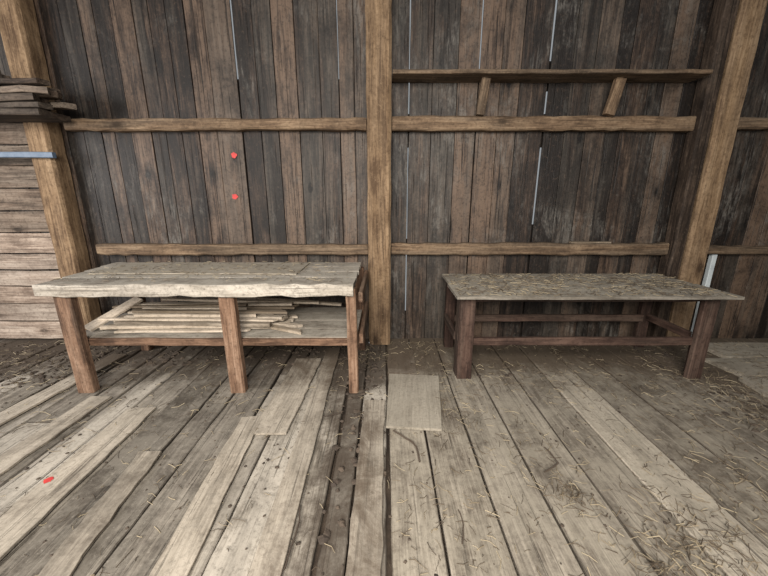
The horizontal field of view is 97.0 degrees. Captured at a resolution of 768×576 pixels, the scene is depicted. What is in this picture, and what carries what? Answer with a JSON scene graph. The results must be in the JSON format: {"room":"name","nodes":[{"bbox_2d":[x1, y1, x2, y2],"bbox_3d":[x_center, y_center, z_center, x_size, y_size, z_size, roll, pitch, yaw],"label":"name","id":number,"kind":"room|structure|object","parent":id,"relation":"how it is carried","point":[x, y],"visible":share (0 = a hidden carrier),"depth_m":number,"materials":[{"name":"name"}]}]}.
{"room":"farm building","nodes":[
{"label":"farm building","id":0,"kind":"room"},
{"bbox_2d":[0,123,62,338],"bbox_3d":[-4.605,-0.589,3.463,2.590,2.370,0.034,0,15,0],"label":"wall","id":1,"kind":"structure","parent":0,"point":[37,317],"depth_m":3.50,"materials":[{"name":"beige wood"}]},
{"bbox_2d":[0,0,767,339],"bbox_3d":[0.000,-1.457,3.321,12.120,4.250,0.077,0,15,0],"label":"wall","id":2,"kind":"structure","parent":0,"point":[110,59],"depth_m":3.31,"materials":[{"name":"brown wood"}]},
{"bbox_2d":[63,115,767,255],"bbox_3d":[1.460,-0.976,3.352,8.880,1.312,0.106,0,15,0],"label":"horizontal beam","id":3,"kind":"structure","parent":2,"relation":"attached to","point":[424,123],"depth_m":3.18,"materials":[{"name":"brown wood"}]},
{"bbox_2d":[569,241,610,242],"bbox_3d":[2.100,-0.466,3.469,0.400,0.017,0.054,0,15,0],"label":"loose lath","id":4,"kind":"object","parent":3,"relation":"on","point":[569,241],"visible":1,"depth_m":3.47,"materials":[{"name":"wood"}]},
{"bbox_2d":[392,69,712,116],"bbox_3d":[1.448,-1.741,3.071,2.745,0.342,0.262,0,15,0],"label":"wall shelf","id":5,"kind":"object","parent":2,"relation":"attached to","point":[618,78],"visible":1,"depth_m":3.01,"materials":[{"name":"brown wood"}]},
{"bbox_2d":[707,245,767,253],"bbox_3d":[4.575,-0.394,3.503,2.650,0.094,0.106,0,15,0],"label":"horizontal beam","id":6,"kind":"structure","parent":2,"relation":"attached to","point":[713,249],"depth_m":3.46,"materials":[{"name":"brown wood"}]},
{"bbox_2d":[0,338,767,575],"bbox_3d":[0.077,1.241,1.325,12.111,0.111,5.140,0,15,0],"label":"floor","id":7,"kind":"structure","parent":0,"point":[214,558],"depth_m":1.96,"materials":[{"name":"wood"}]},
{"bbox_2d":[43,477,53,483],"bbox_3d":[-1.829,1.046,1.853,0.044,0.002,0.041,-10,18,-34],"label":"paint","id":8,"kind":"object","parent":7,"relation":"on","point":[49,479],"visible":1,"depth_m":1.85,"materials":[{"name":"red paint"}]},
{"bbox_2d":[0,0,101,329],"bbox_3d":[-3.190,-1.449,3.188,0.229,4.200,0.184,0,15,0],"label":"timber post","id":9,"kind":"object","parent":7,"relation":"on","point":[19,30],"visible":0.69,"depth_m":3.20,"materials":[{"name":"brown wood"}]},
{"bbox_2d":[0,152,56,157],"bbox_3d":[-3.910,-1.225,3.112,1.780,0.067,0.042,0,15,0],"label":"rail","id":10,"kind":"object","parent":9,"relation":"attached to","point":[2,154],"visible":1,"depth_m":3.10,"materials":[{"name":"metal"}]},
{"bbox_2d":[0,72,76,122],"bbox_3d":[-3.824,-1.621,2.884,2.211,0.345,0.324,0,15,0],"label":"bundle","id":11,"kind":"object","parent":9,"relation":"attached to","point":[21,99],"visible":1,"depth_m":2.77,"materials":[{"name":"brown wood"}]},
{"bbox_2d":[32,260,367,392],"bbox_3d":[-1.406,0.286,3.031,2.494,0.924,0.951,0,15,0],"label":"workbench","id":12,"kind":"object","parent":7,"relation":"on","point":[322,326],"visible":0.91,"depth_m":2.67,"materials":[{"name":"wood"}]},
{"bbox_2d":[88,262,308,274],"bbox_3d":[-1.585,-0.178,3.044,1.733,0.016,0.522,0,15,0],"label":"plywood sheet","id":13,"kind":"object","parent":12,"relation":"on","point":[269,270],"visible":0.91,"depth_m":2.99,"materials":[{"name":"beige wood"}]},
{"bbox_2d":[85,297,341,334],"bbox_3d":[-1.454,0.201,3.043,2.070,0.201,0.665,0,15,0],"label":"stack","id":14,"kind":"object","parent":12,"relation":"on","point":[202,315],"visible":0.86,"depth_m":2.89,"materials":[{"name":"beige wood"}]},
{"bbox_2d":[365,0,391,344],"bbox_3d":[-0.046,-1.449,3.188,0.233,4.200,0.183,0,15,0],"label":"timber post","id":15,"kind":"object","parent":7,"relation":"on","point":[378,16],"visible":1,"depth_m":3.17,"materials":[{"name":"brown wood"}]},
{"bbox_2d":[0,340,767,575],"bbox_3d":[0.042,0.895,2.366,9.074,0.073,2.791,0,15,0],"label":"debris","id":16,"kind":"object","parent":7,"relation":"on","point":[721,387],"visible":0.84,"depth_m":1.98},
{"bbox_2d":[0,343,767,575],"bbox_3d":[-0.158,0.929,2.368,8.322,0.018,2.735,0,15,0],"label":"clump","id":17,"kind":"object","parent":7,"relation":"on","point":[323,538],"visible":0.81,"depth_m":2.91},
{"bbox_2d":[387,350,415,374],"bbox_3d":[0.166,0.698,3.240,0.270,0.015,0.485,0,15,0],"label":"plywood offcut","id":18,"kind":"object","parent":7,"relation":"on","point":[404,361],"visible":0.95,"depth_m":3.21,"materials":[{"name":"brown wood"}]},
{"bbox_2d":[386,374,441,430],"bbox_3d":[0.230,0.853,2.624,0.432,0.019,0.712,1,15,5],"label":"plywood offcut","id":19,"kind":"object","parent":7,"relation":"on","point":[412,402],"visible":1,"depth_m":2.54,"materials":[{"name":"beige wood"}]},
{"bbox_2d":[284,413,558,569],"bbox_3d":[0.246,1.036,1.938,1.546,0.019,1.076,0,15,0],"label":"stalks","id":20,"kind":"object","parent":7,"relation":"on","point":[398,433],"visible":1,"depth_m":1.92},
{"bbox_2d":[442,273,744,378],"bbox_3d":[1.685,0.326,3.147,2.230,0.787,0.889,0,15,0],"label":"workbench","id":21,"kind":"object","parent":7,"relation":"on","point":[468,289],"visible":1,"depth_m":2.90,"materials":[{"name":"wood"}]},
{"bbox_2d":[691,254,717,335],"bbox_3d":[3.419,0.108,3.650,0.054,0.955,0.052,0,15,0],"label":"strip","id":22,"kind":"object","parent":7,"relation":"on","point":[712,258],"visible":0.43,"depth_m":3.57,"materials":[{"name":"paint"}]},
{"bbox_2d":[665,0,767,336],"bbox_3d":[3.130,-1.449,3.188,0.228,4.200,0.184,0,15,0],"label":"timber post","id":23,"kind":"object","parent":7,"relation":"on","point":[750,14],"visible":0.59,"depth_m":3.14,"materials":[{"name":"brown wood"}]},
{"bbox_2d":[646,0,739,336],"bbox_3d":[2.955,-1.451,3.198,0.128,4.200,0.154,0,15,0],"label":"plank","id":24,"kind":"object","parent":23,"relation":"attached to","point":[724,12],"visible":0.83,"depth_m":3.18,"materials":[{"name":"brown wood"}]},
{"bbox_2d":[705,342,767,398],"bbox_3d":[4.300,0.724,3.092,2.662,0.040,1.063,0,15,0],"label":"deck","id":25,"kind":"object","parent":7,"relation":"on","point":[739,363],"visible":0.84,"depth_m":3.17,"materials":[{"name":"grey wood"}]}
]}

